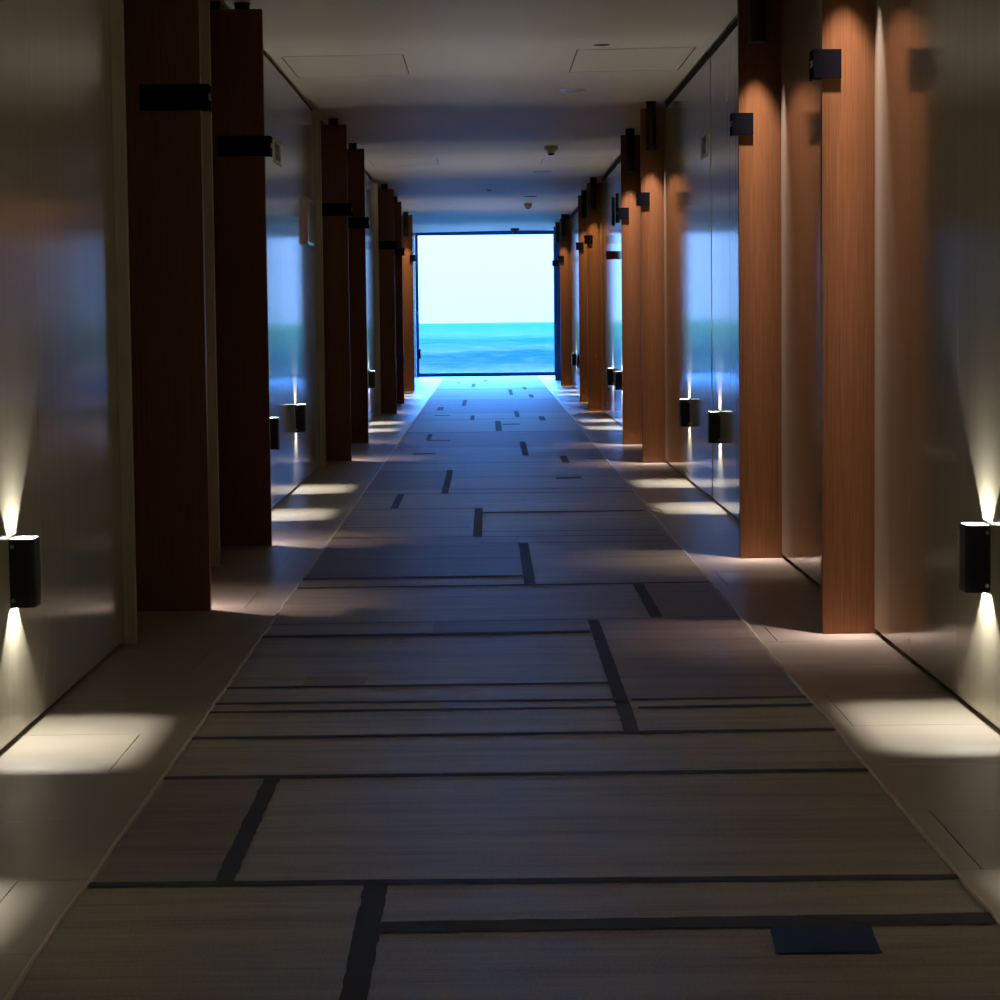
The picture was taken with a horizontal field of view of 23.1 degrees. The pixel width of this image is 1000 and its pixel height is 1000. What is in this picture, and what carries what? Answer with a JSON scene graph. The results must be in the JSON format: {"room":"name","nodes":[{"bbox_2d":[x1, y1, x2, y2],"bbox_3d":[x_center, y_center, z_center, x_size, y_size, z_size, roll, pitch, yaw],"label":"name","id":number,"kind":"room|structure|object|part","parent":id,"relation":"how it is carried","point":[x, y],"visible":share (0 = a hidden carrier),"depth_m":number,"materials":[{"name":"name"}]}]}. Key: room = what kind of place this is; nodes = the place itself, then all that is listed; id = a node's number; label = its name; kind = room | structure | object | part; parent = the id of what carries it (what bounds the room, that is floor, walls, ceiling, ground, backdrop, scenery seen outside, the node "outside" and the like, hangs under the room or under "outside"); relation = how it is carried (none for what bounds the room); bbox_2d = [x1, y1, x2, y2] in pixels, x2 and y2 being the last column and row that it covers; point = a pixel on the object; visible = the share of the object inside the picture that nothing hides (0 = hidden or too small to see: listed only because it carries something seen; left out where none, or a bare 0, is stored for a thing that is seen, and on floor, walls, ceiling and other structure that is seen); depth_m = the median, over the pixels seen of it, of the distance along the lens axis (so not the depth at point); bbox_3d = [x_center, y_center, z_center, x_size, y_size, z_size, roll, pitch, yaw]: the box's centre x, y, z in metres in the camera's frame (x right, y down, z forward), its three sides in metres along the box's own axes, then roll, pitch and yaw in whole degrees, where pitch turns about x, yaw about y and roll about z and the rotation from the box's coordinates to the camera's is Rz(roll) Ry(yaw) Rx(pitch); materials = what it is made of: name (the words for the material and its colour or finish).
{"room":"hotel corridor","nodes":[
{"label":"hotel corridor","id":0,"kind":"room"},
{"bbox_2d":[0,0,416,749],"bbox_3d":[-1.837,-2.032,23.404,0.700,3.006,53.000,-1,4,0],"label":"wall","id":1,"kind":"structure","parent":0,"point":[60,471],"depth_m":8.03,"materials":[{"name":"paint"}]},
{"bbox_2d":[8,536,40,607],"bbox_3d":[-1.352,0.204,6.976,0.073,0.194,0.115,-1,4,0],"label":"wall light","id":2,"kind":"object","parent":1,"relation":"attached to","point":[23,551],"visible":1,"depth_m":6.92,"materials":[{"name":"black metal"}]},
{"bbox_3d":[-1.387,0.205,6.977,0.003,0.194,0.108,-1,4,0],"label":"plate","id":3,"kind":"part","parent":2,"relation":"part of","materials":[{"name":"black metal"}]},
{"bbox_2d":[110,0,137,644],"bbox_3d":[-1.449,-0.878,9.017,0.162,2.835,0.050,-1,4,0],"label":"trim","id":4,"kind":"structure","parent":1,"relation":"attached to","point":[116,6],"depth_m":9.01,"materials":[{"name":"beige wood"}]},
{"bbox_2d":[123,0,211,611],"bbox_3d":[-1.625,-0.965,10.050,0.822,2.859,0.045,-1,4,0],"label":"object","id":5,"kind":"structure","parent":1,"relation":"attached to","point":[162,37],"depth_m":10.04,"materials":[{"name":"brown wood"}]},
{"bbox_2d":[139,84,211,111],"bbox_3d":[-1.327,-1.643,10.028,0.279,0.105,0.122,-1,4,0],"label":"room sign","id":6,"kind":"object","parent":5,"relation":"attached to","point":[153,97],"visible":1,"depth_m":9.97,"materials":[{"name":"black"}]},
{"bbox_2d":[200,0,220,565],"bbox_3d":[-1.464,-1.091,11.869,0.162,2.835,0.050,-1,4,0],"label":"trim","id":7,"kind":"structure","parent":1,"relation":"attached to","point":[204,4],"depth_m":11.86,"materials":[{"name":"beige"}]},
{"bbox_2d":[210,1,271,545],"bbox_3d":[-1.640,-1.181,12.922,0.822,2.863,0.045,-1,4,0],"label":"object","id":8,"kind":"structure","parent":1,"relation":"attached to","point":[236,35],"depth_m":12.90,"materials":[{"name":"brown wood"}]},
{"bbox_2d":[217,136,272,156],"bbox_3d":[-1.342,-1.859,12.899,0.279,0.105,0.122,-1,4,0],"label":"room sign","id":9,"kind":"object","parent":8,"relation":"attached to","point":[226,145],"visible":1,"depth_m":12.84,"materials":[{"name":"black"}]},
{"bbox_2d":[270,417,279,449],"bbox_3d":[-1.395,-0.410,15.053,0.073,0.194,0.115,-1,4,0],"label":"wall light","id":10,"kind":"object","parent":1,"relation":"attached to","point":[274,421],"visible":0.6,"depth_m":15.00,"materials":[{"name":"black metal"}]},
{"bbox_2d":[274,138,280,167],"bbox_3d":[-1.454,-2.266,16.008,0.006,0.165,0.480,-1,4,0],"label":"emergency light","id":11,"kind":"object","parent":1,"relation":"attached to","point":[277,145],"visible":1,"depth_m":15.99,"materials":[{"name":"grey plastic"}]},
{"bbox_2d":[295,404,305,431],"bbox_3d":[-1.407,-0.578,17.296,0.073,0.194,0.115,-1,4,0],"label":"wall light","id":12,"kind":"object","parent":1,"relation":"attached to","point":[300,409],"visible":1,"depth_m":17.24,"materials":[{"name":"black metal"}]},
{"bbox_2d":[303,198,313,246],"bbox_3d":[-1.449,-2.099,18.538,0.035,0.345,0.600,-1,4,0],"label":"framed panel","id":13,"kind":"object","parent":1,"relation":"attached to","point":[308,220],"visible":1,"depth_m":18.52,"materials":[{"name":"silver metal"}]},
{"bbox_3d":[-1.458,-2.099,18.538,0.018,0.305,0.560,-1,4,0],"label":"panel","id":14,"kind":"part","parent":13,"relation":"part of","materials":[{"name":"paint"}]},
{"bbox_2d":[315,114,325,466],"bbox_3d":[-1.506,-1.680,19.747,0.162,2.835,0.050,-1,4,0],"label":"trim","id":15,"kind":"structure","parent":1,"relation":"attached to","point":[317,116],"depth_m":19.73,"materials":[{"name":"beige"}]},
{"bbox_2d":[321,124,351,460],"bbox_3d":[-1.681,-1.760,20.600,0.822,2.874,0.045,-1,4,0],"label":"wall fin","id":16,"kind":"structure","parent":1,"relation":"attached to","point":[333,137],"depth_m":20.59,"materials":[{"name":"brown wood"}]},
{"bbox_2d":[322,203,351,215],"bbox_3d":[-1.383,-2.438,20.578,0.279,0.105,0.122,-1,4,0],"label":"room sign","id":17,"kind":"object","parent":16,"relation":"attached to","point":[328,209],"visible":0.98,"depth_m":20.52,"materials":[{"name":"black"}]},
{"bbox_2d":[347,149,368,442],"bbox_3d":[-1.697,-1.983,23.562,0.822,2.878,0.045,-1,4,0],"label":"wall fin","id":18,"kind":"structure","parent":1,"relation":"attached to","point":[358,364],"depth_m":23.55,"materials":[{"name":"brown wood"}]},
{"bbox_2d":[348,217,368,228],"bbox_3d":[-1.399,-2.661,23.539,0.279,0.105,0.122,-1,4,0],"label":"room sign","id":19,"kind":"object","parent":18,"relation":"attached to","point":[353,222],"visible":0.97,"depth_m":23.48,"materials":[{"name":"black"}]},
{"bbox_2d":[369,371,375,387],"bbox_3d":[-1.464,-1.382,28.066,0.073,0.194,0.115,-1,4,0],"label":"wall light","id":20,"kind":"object","parent":1,"relation":"attached to","point":[372,381],"visible":1,"depth_m":28.02,"materials":[{"name":"black metal"}]},
{"bbox_2d":[374,184,380,415],"bbox_3d":[-1.561,-2.447,30.018,0.162,2.835,0.050,-1,4,0],"label":"trim","id":21,"kind":"structure","parent":1,"relation":"attached to","point":[375,185],"depth_m":30.00,"materials":[{"name":"beige wood"}]},
{"bbox_2d":[378,189,396,412],"bbox_3d":[-1.736,-2.541,30.951,0.822,2.888,0.045,-1,4,0],"label":"wall fin","id":22,"kind":"structure","parent":1,"relation":"attached to","point":[385,196],"depth_m":30.93,"materials":[{"name":"brown wood"}]},
{"bbox_2d":[378,241,396,248],"bbox_3d":[-1.438,-3.217,30.928,0.279,0.105,0.122,-1,4,0],"label":"room sign","id":23,"kind":"object","parent":22,"relation":"attached to","point":[382,244],"visible":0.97,"depth_m":30.87,"materials":[{"name":"black"}]},
{"bbox_2d":[394,202,403,403],"bbox_3d":[-1.772,-2.791,34.281,0.822,2.893,0.045,-1,4,0],"label":"wall fin","id":24,"kind":"structure","parent":1,"relation":"attached to","point":[397,205],"depth_m":34.27,"materials":[{"name":"brown wood"}]},
{"bbox_2d":[394,248,404,255],"bbox_3d":[-1.474,-3.467,34.259,0.279,0.105,0.122,-1,4,0],"label":"room sign","id":25,"kind":"object","parent":24,"relation":"attached to","point":[399,251],"visible":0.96,"depth_m":34.20,"materials":[{"name":"black"}]},
{"bbox_2d":[402,215,414,391],"bbox_3d":[-1.489,-3.210,39.787,0.170,2.901,0.045,-1,4,0],"label":"wall fin","id":26,"kind":"structure","parent":1,"relation":"attached to","point":[407,242],"depth_m":39.78,"materials":[{"name":"brown wood"}]},
{"bbox_2d":[409,255,414,261],"bbox_3d":[-1.422,-3.923,39.760,0.089,0.105,0.122,-1,4,0],"label":"room sign","id":27,"kind":"object","parent":26,"relation":"attached to","point":[412,257],"visible":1,"depth_m":39.70,"materials":[{"name":"black"}]},
{"bbox_2d":[417,349,420,358],"bbox_3d":[-1.567,-2.827,47.412,0.073,0.194,0.115,-1,4,0],"label":"wall light","id":28,"kind":"object","parent":1,"relation":"attached to","point":[418,350],"visible":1,"depth_m":47.36,"materials":[{"name":"black"}]},
{"bbox_2d":[210,0,736,232],"bbox_3d":[-0.104,-3.533,23.301,4.240,0.305,53.200,-1,4,0],"label":"ceiling","id":29,"kind":"structure","parent":0,"point":[447,103],"depth_m":17.65,"materials":[{"name":"beige paint"}]},
{"bbox_2d":[233,2,250,8],"bbox_3d":[-1.360,-2.427,12.953,0.090,0.395,0.090,-1,4,0],"label":"light","id":30,"kind":"object","parent":29,"relation":"hanging from","point":[237,5],"visible":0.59,"depth_m":12.90,"materials":[{"name":"black metal"}]},
{"bbox_2d":[328,118,337,124],"bbox_3d":[-1.401,-3.011,20.631,0.090,0.395,0.090,-1,4,0],"label":"light","id":31,"kind":"object","parent":29,"relation":"hanging from","point":[331,121],"visible":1,"depth_m":20.58,"materials":[{"name":"black"}]},
{"bbox_2d":[348,143,356,148],"bbox_3d":[-1.417,-3.237,23.592,0.090,0.395,0.090,-1,4,0],"label":"light","id":32,"kind":"object","parent":29,"relation":"hanging from","point":[350,145],"visible":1,"depth_m":23.55,"materials":[{"name":"black metal"}]},
{"bbox_2d":[381,184,387,188],"bbox_3d":[-1.456,-3.799,30.981,0.090,0.395,0.090,-1,4,0],"label":"light","id":33,"kind":"object","parent":29,"relation":"hanging from","point":[383,186],"visible":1,"depth_m":30.93,"materials":[{"name":"black"}]},
{"bbox_2d":[403,212,408,236],"bbox_3d":[-1.517,-4.452,39.561,0.090,0.395,0.090,-1,4,0],"label":"light","id":34,"kind":"object","parent":29,"relation":"hanging from","point":[405,214],"visible":1,"depth_m":39.53,"materials":[{"name":"black"}]},
{"bbox_2d":[510,228,518,234],"bbox_3d":[0.295,-5.295,48.301,0.180,0.130,0.180,-1,4,0],"label":"ceiling sensor","id":35,"kind":"object","parent":29,"relation":"attached to","point":[514,230],"visible":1,"depth_m":48.25,"materials":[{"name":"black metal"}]},
{"bbox_2d":[524,203,531,208],"bbox_3d":[0.428,-4.490,37.430,0.128,0.090,0.128,-1,4,0],"label":"smoke detector","id":36,"kind":"object","parent":29,"relation":"attached to","point":[526,205],"visible":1,"depth_m":37.39,"materials":[{"name":"beige plastic"}]},
{"bbox_2d":[534,171,550,172],"bbox_3d":[0.500,-3.898,29.107,0.224,0.010,0.224,-1,4,0],"label":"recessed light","id":37,"kind":"object","parent":29,"relation":"in","point":[536,171],"visible":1,"depth_m":29.09,"materials":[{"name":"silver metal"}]},
{"bbox_2d":[544,145,557,155],"bbox_3d":[0.513,-3.508,24.585,0.136,0.100,0.136,-1,4,0],"label":"smoke detector","id":38,"kind":"object","parent":29,"relation":"attached to","point":[550,149],"visible":1,"depth_m":24.54,"materials":[{"name":"beige plastic"}]},
{"bbox_2d":[555,222,559,242],"bbox_3d":[1.071,-4.977,45.567,0.090,0.379,0.090,-1,4,0],"label":"light","id":39,"kind":"object","parent":29,"relation":"hanging from","point":[557,224],"visible":1,"depth_m":45.54,"materials":[{"name":"black metal"}]},
{"bbox_2d":[561,214,565,236],"bbox_3d":[1.085,-4.694,41.863,0.090,0.381,0.090,-1,4,0],"label":"light","id":40,"kind":"object","parent":29,"relation":"hanging from","point":[563,216],"visible":1,"depth_m":41.83,"materials":[{"name":"black"}]},
{"bbox_2d":[560,89,585,91],"bbox_3d":[0.547,-3.088,18.455,0.204,0.006,0.204,-1,4,0],"label":"ceiling vent","id":41,"kind":"object","parent":29,"relation":"in","point":[566,90],"visible":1,"depth_m":18.46,"materials":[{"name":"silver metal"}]},
{"bbox_2d":[581,190,586,217],"bbox_3d":[1.160,-4.077,33.767,0.090,0.384,0.090,-1,4,0],"label":"light","id":42,"kind":"object","parent":29,"relation":"attached to","point":[583,192],"visible":0.96,"depth_m":33.73,"materials":[{"name":"black"}]},
{"bbox_2d":[590,178,596,208],"bbox_3d":[1.171,-3.841,30.686,0.090,0.386,0.090,-1,4,0],"label":"light","id":43,"kind":"object","parent":29,"relation":"attached to","point":[593,181],"visible":1,"depth_m":30.66,"materials":[{"name":"black"}]},
{"bbox_2d":[625,128,634,171],"bbox_3d":[1.197,-3.219,22.540,0.090,0.390,0.090,-1,4,0],"label":"light","id":44,"kind":"object","parent":29,"relation":"hanging from","point":[630,141],"visible":1,"depth_m":22.50,"materials":[{"name":"black metal"}]},
{"bbox_2d":[646,101,656,150],"bbox_3d":[1.214,-2.998,19.648,0.090,0.391,0.090,-1,4,0],"label":"light","id":45,"kind":"object","parent":29,"relation":"hanging from","point":[651,140],"visible":1,"depth_m":19.61,"materials":[{"name":"black"}]},
{"bbox_2d":[749,0,765,42],"bbox_3d":[1.234,-2.396,11.761,0.090,0.395,0.090,-1,4,0],"label":"light","id":46,"kind":"object","parent":29,"relation":"hanging from","point":[757,8],"visible":1,"depth_m":11.73,"materials":[{"name":"black metal"}]},
{"bbox_2d":[0,375,999,999],"bbox_3d":[-0.070,-0.494,23.529,4.240,0.120,53.200,-1,4,0],"label":"floor","id":47,"kind":"structure","parent":0,"point":[73,779],"depth_m":7.67,"materials":[{"name":"stone"}]},
{"bbox_2d":[3,376,999,999],"bbox_3d":[-0.048,-0.547,23.324,1.867,0.015,51.400,-1,4,0],"label":"rug","id":48,"kind":"object","parent":47,"relation":"on","point":[503,736],"visible":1,"depth_m":6.05,"materials":[{"name":"beige carpet"}]},
{"bbox_2d":[570,0,999,728],"bbox_3d":[1.661,-2.072,23.420,0.703,3.006,53.000,-1,4,0],"label":"wall","id":49,"kind":"structure","parent":0,"point":[937,62],"depth_m":8.66,"materials":[{"name":"paint"}]},
{"bbox_2d":[554,227,560,379],"bbox_3d":[1.105,-3.709,45.780,0.178,2.945,0.045,-1,4,0],"label":"wall fin","id":50,"kind":"structure","parent":49,"relation":"attached to","point":[556,245],"depth_m":45.77,"materials":[{"name":"blue paint"}]},
{"bbox_2d":[552,260,557,265],"bbox_3d":[1.066,-4.422,45.753,0.184,0.105,0.122,-1,4,0],"label":"room sign","id":51,"kind":"object","parent":50,"relation":"attached to","point":[554,262],"visible":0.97,"depth_m":45.70,"materials":[{"name":"black"}]},
{"bbox_2d":[560,214,570,385],"bbox_3d":[1.125,-3.430,42.090,0.178,2.940,0.045,-1,4,0],"label":"wall fin","id":52,"kind":"structure","parent":49,"relation":"attached to","point":[565,282],"depth_m":42.08,"materials":[{"name":"brown wood"}]},
{"bbox_2d":[558,256,563,261],"bbox_3d":[1.085,-4.139,42.064,0.184,0.105,0.122,-1,4,0],"label":"room sign","id":53,"kind":"object","parent":52,"relation":"attached to","point":[560,258],"visible":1,"depth_m":42.00,"materials":[{"name":"black"}]},
{"bbox_2d":[572,353,576,364],"bbox_3d":[1.201,-2.281,39.696,0.073,0.194,0.115,-1,4,0],"label":"wall light","id":54,"kind":"object","parent":49,"relation":"attached to","point":[574,362],"visible":1,"depth_m":39.64,"materials":[{"name":"black metal"}]},
{"bbox_2d":[578,195,587,401],"bbox_3d":[1.502,-2.824,33.995,0.814,2.929,0.045,-1,4,0],"label":"wall fin","id":55,"kind":"structure","parent":49,"relation":"attached to","point":[582,222],"depth_m":33.98,"materials":[{"name":"brown wood"}]},
{"bbox_2d":[576,242,583,249],"bbox_3d":[1.145,-3.519,33.968,0.184,0.105,0.122,-1,4,0],"label":"room sign","id":56,"kind":"object","parent":55,"relation":"attached to","point":[579,245],"visible":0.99,"depth_m":33.91,"materials":[{"name":"black"}]},
{"bbox_2d":[587,183,603,410],"bbox_3d":[1.512,-2.591,30.914,0.814,2.924,0.045,-1,4,0],"label":"wall fin","id":57,"kind":"structure","parent":49,"relation":"attached to","point":[593,215],"depth_m":30.90,"materials":[{"name":"brown wood"}]},
{"bbox_2d":[584,235,592,243],"bbox_3d":[1.155,-3.283,30.887,0.184,0.105,0.122,-1,4,0],"label":"room sign","id":58,"kind":"object","parent":57,"relation":"attached to","point":[588,239],"visible":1,"depth_m":30.83,"materials":[{"name":"black metal"}]},
{"bbox_2d":[605,251,613,258],"bbox_3d":[1.237,-2.759,27.613,0.097,0.094,0.030,-1,4,0],"label":"fire alarm box","id":59,"kind":"object","parent":49,"relation":"attached to","point":[608,254],"visible":1,"depth_m":27.60,"materials":[{"name":"red"}]},
{"bbox_2d":[607,368,612,384],"bbox_3d":[1.262,-1.417,28.128,0.073,0.194,0.115,-1,4,0],"label":"wall light","id":60,"kind":"object","parent":49,"relation":"attached to","point":[609,370],"visible":1,"depth_m":28.08,"materials":[{"name":"black metal"}]},
{"bbox_2d":[611,197,613,225],"bbox_3d":[1.267,-3.253,27.642,0.026,0.320,0.100,-1,4,0],"label":"wall bar","id":61,"kind":"object","parent":49,"relation":"attached to","point":[612,198],"visible":1,"depth_m":27.60,"materials":[{"name":"black"}]},
{"bbox_2d":[615,193,617,222],"bbox_3d":[1.272,-3.190,26.794,0.026,0.320,0.100,-1,4,0],"label":"wall bar","id":62,"kind":"object","parent":49,"relation":"attached to","point":[616,194],"visible":0.96,"depth_m":26.75,"materials":[{"name":"black"}]},
{"bbox_2d":[615,372,621,389],"bbox_3d":[1.272,-1.279,26.283,0.073,0.194,0.115,-1,4,0],"label":"wall light","id":63,"kind":"object","parent":49,"relation":"attached to","point":[618,375],"visible":0.98,"depth_m":26.23,"materials":[{"name":"black metal"}]},
{"bbox_2d":[621,135,641,443],"bbox_3d":[1.538,-1.977,22.767,0.814,2.913,0.045,-1,4,0],"label":"wall fin","id":64,"kind":"structure","parent":49,"relation":"attached to","point":[630,181],"depth_m":22.75,"materials":[{"name":"brown wood"}]},
{"bbox_2d":[617,208,628,219],"bbox_3d":[1.181,-2.659,22.741,0.184,0.105,0.122,-1,4,0],"label":"room sign","id":65,"kind":"object","parent":64,"relation":"attached to","point":[622,213],"visible":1,"depth_m":22.68,"materials":[{"name":"black"}]},
{"bbox_2d":[640,108,667,462],"bbox_3d":[1.555,-1.759,19.875,0.814,2.909,0.045,-1,4,0],"label":"wall fin","id":66,"kind":"structure","parent":49,"relation":"attached to","point":[652,162],"depth_m":19.86,"materials":[{"name":"brown wood"}]},
{"bbox_2d":[636,192,649,205],"bbox_3d":[1.198,-2.437,19.849,0.184,0.105,0.122,-1,4,0],"label":"room sign","id":67,"kind":"object","parent":66,"relation":"attached to","point":[642,198],"visible":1,"depth_m":19.79,"materials":[{"name":"black metal"}]},
{"bbox_2d":[679,399,689,426],"bbox_3d":[1.319,-0.623,17.508,0.073,0.194,0.115,-1,4,0],"label":"wall light","id":68,"kind":"object","parent":49,"relation":"attached to","point":[684,404],"visible":1,"depth_m":17.45,"materials":[{"name":"black metal"}]},
{"bbox_2d":[701,131,706,160],"bbox_3d":[1.339,-2.323,16.089,0.006,0.165,0.420,-1,4,0],"label":"emergency light","id":69,"kind":"object","parent":49,"relation":"attached to","point":[704,135],"visible":1,"depth_m":16.08,"materials":[{"name":"grey plastic"}]},
{"bbox_2d":[708,411,720,442],"bbox_3d":[1.332,-0.454,15.234,0.073,0.194,0.115,-1,4,0],"label":"wall light","id":70,"kind":"object","parent":49,"relation":"attached to","point":[714,417],"visible":1,"depth_m":15.18,"materials":[{"name":"black metal"}]},
{"bbox_2d":[737,0,785,557],"bbox_3d":[1.575,-1.164,11.988,0.814,2.898,0.045,-1,4,0],"label":"wall fin","id":71,"kind":"structure","parent":49,"relation":"attached to","point":[759,64],"depth_m":11.97,"materials":[{"name":"brown wood"}]},
{"bbox_2d":[730,113,752,136],"bbox_3d":[1.219,-1.833,11.962,0.184,0.105,0.122,-1,4,0],"label":"room sign","id":72,"kind":"object","parent":71,"relation":"attached to","point":[740,123],"visible":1,"depth_m":11.90,"materials":[{"name":"black metal"}]},
{"bbox_2d":[820,0,879,633],"bbox_3d":[1.602,-0.947,9.106,0.814,2.894,0.045,-1,4,0],"label":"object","id":73,"kind":"structure","parent":49,"relation":"attached to","point":[848,101],"depth_m":9.10,"materials":[{"name":"brown wood"}]},
{"bbox_2d":[809,49,841,80],"bbox_3d":[1.245,-1.612,9.081,0.184,0.105,0.122,-1,4,0],"label":"room sign","id":74,"kind":"object","parent":73,"relation":"attached to","point":[823,63],"visible":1,"depth_m":9.02,"materials":[{"name":"black metal"}]},
{"bbox_2d":[960,522,990,592],"bbox_3d":[1.374,0.166,7.088,0.073,0.194,0.115,-1,4,0],"label":"wall light","id":75,"kind":"object","parent":49,"relation":"attached to","point":[975,537],"visible":1,"depth_m":7.04,"materials":[{"name":"black metal"}]},
{"bbox_3d":[1.409,0.166,7.090,0.003,0.194,0.108,-1,4,0],"label":"plate","id":76,"kind":"part","parent":75,"relation":"part of","materials":[{"name":"black metal"}]},
{"bbox_3d":[-0.227,-3.967,49.852,4.240,3.125,0.180,-1,4,0],"label":"wall","id":77,"kind":"structure","parent":0,"visible":0},
{"bbox_2d":[415,230,554,376],"bbox_3d":[-0.284,-3.986,49.745,2.855,2.940,0.130,-1,4,0],"label":"window","id":78,"kind":"structure","parent":77,"relation":"in","point":[521,232],"depth_m":49.73,"materials":[{"name":"blue"}]},
{"label":"outside","id":79,"kind":"structure","parent":0,"visible":0},
{"bbox_2d":[419,322,553,372],"bbox_3d":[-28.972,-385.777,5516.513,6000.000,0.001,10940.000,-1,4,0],"label":"sea","id":80,"kind":"structure","parent":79,"point":[522,346],"depth_m":2092.42,"materials":[{"name":"liquid"}]}
]}

